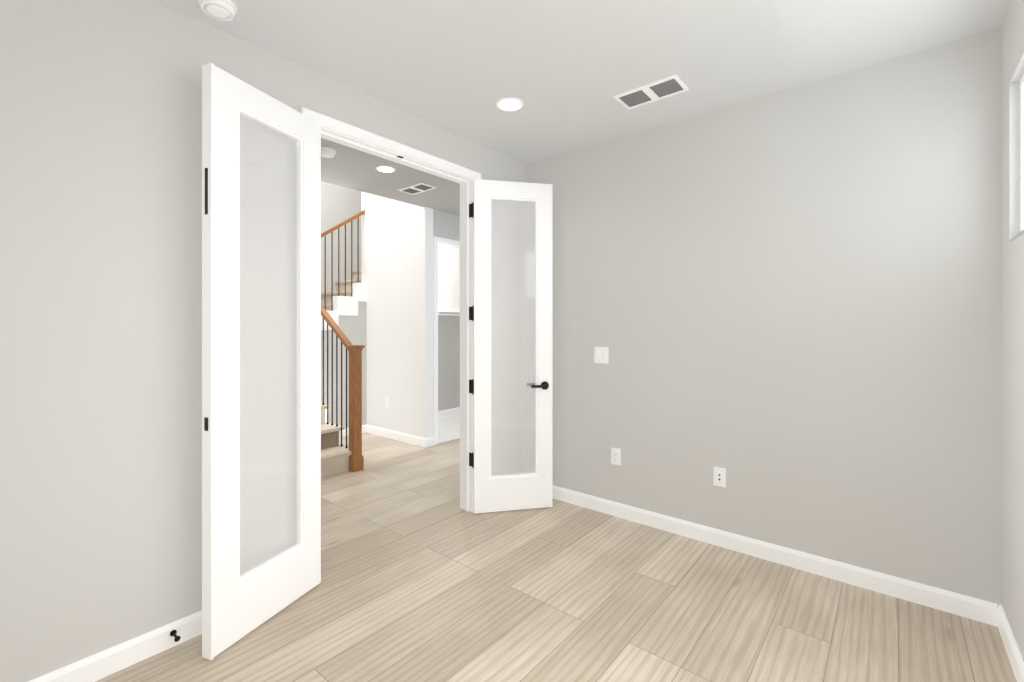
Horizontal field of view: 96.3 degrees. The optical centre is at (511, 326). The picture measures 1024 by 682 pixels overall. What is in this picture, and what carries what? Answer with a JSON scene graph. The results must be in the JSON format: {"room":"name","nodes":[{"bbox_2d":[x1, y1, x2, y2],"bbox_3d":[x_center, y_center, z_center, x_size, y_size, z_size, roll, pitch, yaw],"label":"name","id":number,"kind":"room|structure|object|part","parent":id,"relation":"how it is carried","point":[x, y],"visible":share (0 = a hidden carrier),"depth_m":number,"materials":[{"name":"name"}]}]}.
{"room":"empty home office","nodes":[
{"label":"empty home office","id":0,"kind":"room"},
{"bbox_2d":[0,0,524,681],"bbox_3d":[-1.040,0.000,2.579,0.120,2.740,3.690,0,0,40],"label":"wall","id":1,"kind":"structure","parent":0,"point":[100,324],"depth_m":1.85,"materials":[{"name":"grey paint"}]},
{"bbox_2d":[28,610,201,681],"bbox_3d":[-1.586,1.321,1.814,0.015,0.098,1.515,0,0,40],"label":"baseboard","id":2,"kind":"structure","parent":1,"relation":"attached to","point":[118,657],"depth_m":1.85,"materials":[{"name":"white wood"}]},
{"bbox_2d":[170,630,180,641],"bbox_3d":[-1.426,1.310,1.944,0.065,0.024,0.024,0,0,40],"label":"doorstop","id":3,"kind":"object","parent":2,"relation":"attached to","point":[176,637],"visible":1,"depth_m":1.94,"materials":[{"name":"black metal"}]},
{"bbox_2d":[202,63,320,659],"bbox_3d":[-1.141,0.141,2.164,0.057,2.434,0.618,0,0,21],"label":"door leaf","id":4,"kind":"structure","parent":1,"relation":"in","point":[236,605],"depth_m":2.04,"materials":[{"name":"white wood"}]},
{"bbox_3d":[-1.140,0.079,2.166,0.006,2.065,0.361,0,0,21],"label":"panel","id":5,"kind":"part","parent":4,"relation":"part of","materials":[{"name":"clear glass"}]},
{"bbox_2d":[301,107,480,512],"bbox_3d":[-0.723,0.113,2.959,0.170,2.515,1.350,0,0,40],"label":"trim","id":6,"kind":"structure","parent":1,"relation":"attached to","point":[342,133],"depth_m":3.39,"materials":[{"name":"white wood"}]},
{"bbox_2d":[469,204,471,217],"bbox_3d":[-0.318,-0.851,3.380,0.035,0.099,0.021,0,0,40],"label":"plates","id":7,"kind":"object","parent":1,"relation":"attached to","point":[470,205],"depth_m":3.39,"materials":[{"name":"black metal"}]},
{"bbox_2d":[469,307,471,319],"bbox_3d":[-0.318,-0.099,3.380,0.035,0.089,0.021,0,0,40],"label":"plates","id":8,"kind":"object","parent":1,"relation":"attached to","point":[470,318],"depth_m":3.39,"materials":[{"name":"black metal"}]},
{"bbox_2d":[469,380,471,392],"bbox_3d":[-0.318,0.438,3.380,0.035,0.090,0.021,0,0,40],"label":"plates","id":9,"kind":"object","parent":1,"relation":"attached to","point":[470,381],"depth_m":3.39,"materials":[{"name":"black metal"}]},
{"bbox_2d":[469,452,471,466],"bbox_3d":[-0.318,0.974,3.380,0.035,0.107,0.021,0,0,40],"label":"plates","id":10,"kind":"object","parent":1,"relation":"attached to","point":[470,454],"depth_m":3.39,"materials":[{"name":"black metal"}]},
{"bbox_2d":[472,179,551,513],"bbox_3d":[0.006,0.141,3.419,0.606,2.434,0.144,0,0,-12],"label":"door leaf","id":11,"kind":"structure","parent":1,"relation":"in","point":[508,492],"depth_m":3.41,"materials":[{"name":"white wood"}]},
{"bbox_3d":[0.011,0.079,3.420,0.361,2.065,0.006,0,0,-12],"label":"panel","id":12,"kind":"part","parent":11,"relation":"part of","materials":[{"name":"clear glass"}]},
{"bbox_2d":[321,181,360,292],"bbox_3d":[-3.274,-1.430,5.993,0.120,5.600,6.090,0,0,40],"label":"wall","id":13,"kind":"structure","parent":0,"point":[339,204],"depth_m":6.77,"materials":[{"name":"grey paint"}]},
{"bbox_2d":[361,192,432,437],"bbox_3d":[-1.453,-1.430,5.697,1.300,5.600,0.120,0,0,40],"label":"wall","id":14,"kind":"structure","parent":0,"point":[396,256],"depth_m":5.55,"materials":[{"name":"grey paint"}]},
{"bbox_2d":[342,425,363,436],"bbox_3d":[-2.200,1.321,5.615,0.015,0.098,0.920,0,0,40],"label":"baseboard","id":15,"kind":"structure","parent":14,"relation":"attached to","point":[343,431],"depth_m":5.76,"materials":[{"name":"white wood"}]},
{"bbox_2d":[385,398,388,407],"bbox_3d":[-1.556,0.946,5.699,0.072,0.118,0.008,0,0,40],"label":"outlet","id":16,"kind":"object","parent":14,"relation":"attached to","point":[386,402],"visible":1,"depth_m":5.70,"materials":[{"name":"white plastic"}]},
{"bbox_2d":[364,424,427,446],"bbox_3d":[-1.444,1.321,5.603,1.195,0.098,0.015,0,0,40],"label":"baseboard","id":17,"kind":"structure","parent":14,"relation":"attached to","point":[423,442],"depth_m":5.54,"materials":[{"name":"white wood"}]},
{"bbox_2d":[433,209,459,240],"bbox_3d":[-0.344,0.000,6.109,0.120,2.740,1.930,0,0,40],"label":"wall","id":18,"kind":"structure","parent":0,"point":[446,225],"depth_m":5.49,"materials":[{"name":"grey paint"}]},
{"bbox_2d":[433,236,459,444],"bbox_3d":[-0.675,0.160,5.710,0.156,2.420,0.895,0,0,40],"label":"door frame","id":19,"kind":"structure","parent":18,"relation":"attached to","point":[437,241],"depth_m":5.33,"materials":[{"name":"white wood"}]},
{"bbox_2d":[438,413,459,443],"bbox_3d":[-0.753,1.368,6.447,1.179,0.004,1.930,0,0,40],"label":"floor","id":20,"kind":"structure","parent":0,"point":[449,428],"depth_m":6.17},
{"bbox_2d":[438,245,459,410],"bbox_3d":[-1.252,-1.430,6.862,0.120,5.600,1.930,0,0,40],"label":"wall","id":21,"kind":"structure","parent":0,"point":[448,331],"depth_m":7.09,"materials":[{"name":"grey paint"}]},
{"bbox_2d":[438,308,459,315],"bbox_3d":[-1.083,-0.147,6.722,0.320,0.235,1.930,0,0,40],"label":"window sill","id":22,"kind":"structure","parent":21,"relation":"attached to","point":[447,310],"depth_m":6.69,"materials":[{"name":"white"}]},
{"bbox_2d":[438,407,459,417],"bbox_3d":[-1.201,1.321,6.820,0.015,0.098,1.930,0,0,40],"label":"baseboard","id":23,"kind":"structure","parent":21,"relation":"attached to","point":[442,413],"depth_m":7.08,"materials":[{"name":"white wood"}]},
{"bbox_2d":[95,432,1016,681],"bbox_3d":[-0.662,1.430,3.825,7.070,0.120,6.250,0,0,40],"label":"floor","id":24,"kind":"structure","parent":0,"point":[425,577],"depth_m":2.19,"materials":[{"name":"beige wood"}]},
{"bbox_2d":[321,210,366,477],"bbox_3d":[-1.719,-0.203,5.905,2.385,3.145,4.000,0,0,40],"label":"staircase","id":25,"kind":"structure","parent":24,"relation":"on","point":[343,355],"depth_m":5.59,"materials":[{"name":"white"}]},
{"bbox_2d":[154,0,1011,215],"bbox_3d":[-0.269,-1.550,3.499,5.890,0.360,6.090,0,0,40],"label":"ceiling","id":26,"kind":"structure","parent":0,"point":[565,71],"depth_m":2.29,"materials":[{"name":"white paint"}]},
{"bbox_2d":[198,0,236,20],"bbox_3d":[-1.245,-1.349,1.940,0.140,0.042,0.140,0,0,40],"label":"smoke detector","id":27,"kind":"object","parent":26,"relation":"attached to","point":[223,10],"visible":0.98,"depth_m":1.93,"materials":[{"name":"white plastic"}]},
{"bbox_2d":[321,147,335,157],"bbox_3d":[-1.441,-1.349,3.558,0.140,0.042,0.140,0,0,40],"label":"smoke detector","id":28,"kind":"object","parent":26,"relation":"attached to","point":[327,152],"visible":0.67,"depth_m":3.52,"materials":[{"name":"white plastic"}]},
{"bbox_2d":[376,165,395,172],"bbox_3d":[-1.094,-1.366,3.975,0.172,0.008,0.172,0,0,40],"label":"recessed light","id":29,"kind":"object","parent":26,"relation":"in","point":[385,168],"visible":1,"depth_m":3.97,"materials":[{"name":"white plastic"}]},
{"bbox_2d":[398,183,435,194],"bbox_3d":[-0.941,-1.369,4.546,0.360,0.013,0.190,0,0,40],"label":"ceiling vent","id":30,"kind":"object","parent":26,"relation":"in","point":[417,188],"visible":1,"depth_m":4.53,"materials":[{"name":"white metal"}]},
{"bbox_2d":[496,97,523,110],"bbox_3d":[-0.013,-1.366,2.822,0.172,0.008,0.172,0,0,40],"label":"recessed light","id":31,"kind":"object","parent":26,"relation":"in","point":[509,104],"visible":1,"depth_m":2.81,"materials":[{"name":"white plastic"}]},
{"bbox_2d":[614,75,687,109],"bbox_3d":[0.810,-1.369,2.684,0.370,0.013,0.200,0,0,40],"label":"ceiling vent","id":32,"kind":"object","parent":26,"relation":"in","point":[655,91],"visible":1,"depth_m":2.67,"materials":[{"name":"white metal"}]},
{"bbox_2d":[525,27,1001,607],"bbox_3d":[1.259,0.000,2.991,2.890,2.740,0.120,0,0,40],"label":"wall","id":33,"kind":"structure","parent":0,"point":[785,305],"depth_m":2.58,"materials":[{"name":"grey paint"}]},
{"bbox_2d":[594,347,607,363],"bbox_3d":[0.661,0.210,3.402,0.116,0.120,0.010,0,0,40],"label":"switch plate","id":34,"kind":"object","parent":33,"relation":"attached to","point":[600,354],"visible":1,"depth_m":3.40,"materials":[{"name":"white plastic"}]},
{"bbox_2d":[611,448,620,465],"bbox_3d":[0.753,0.940,3.327,0.072,0.118,0.008,0,0,40],"label":"electrical outlet plate","id":35,"kind":"object","parent":33,"relation":"attached to","point":[615,456],"visible":1,"depth_m":3.33,"materials":[{"name":"white plastic"}]},
{"bbox_2d":[714,467,725,487],"bbox_3d":[1.299,0.940,2.872,0.072,0.118,0.011,0,0,40],"label":"electrical outlet plate","id":36,"kind":"object","parent":33,"relation":"attached to","point":[719,476],"visible":1,"depth_m":2.87,"materials":[{"name":"white plastic"}]},
{"bbox_2d":[552,485,991,624],"bbox_3d":[1.158,1.321,2.987,2.740,0.098,0.015,0,0,40],"label":"baseboard","id":37,"kind":"structure","parent":33,"relation":"attached to","point":[965,606],"depth_m":2.59,"materials":[{"name":"white wood"}]},
{"bbox_2d":[1002,0,1023,660],"bbox_3d":[1.146,0.000,0.686,0.120,2.740,3.570,0,0,40],"label":"wall","id":38,"kind":"structure","parent":0,"point":[1013,382],"depth_m":1.94,"materials":[{"name":"grey paint"}]},
{"bbox_2d":[992,603,1023,681],"bbox_3d":[1.132,1.321,0.775,0.015,0.098,3.450,0,0,40],"label":"baseboard","id":39,"kind":"structure","parent":38,"relation":"attached to","point":[999,619],"depth_m":1.90,"materials":[{"name":"white wood"}]},
{"bbox_2d":[1009,74,1023,242],"bbox_3d":[1.734,-0.699,1.426,0.080,0.682,1.320,0,0,40],"label":"window","id":40,"kind":"structure","parent":38,"relation":"in","point":[1021,155],"depth_m":1.91,"materials":[{"name":"white"}]}
]}

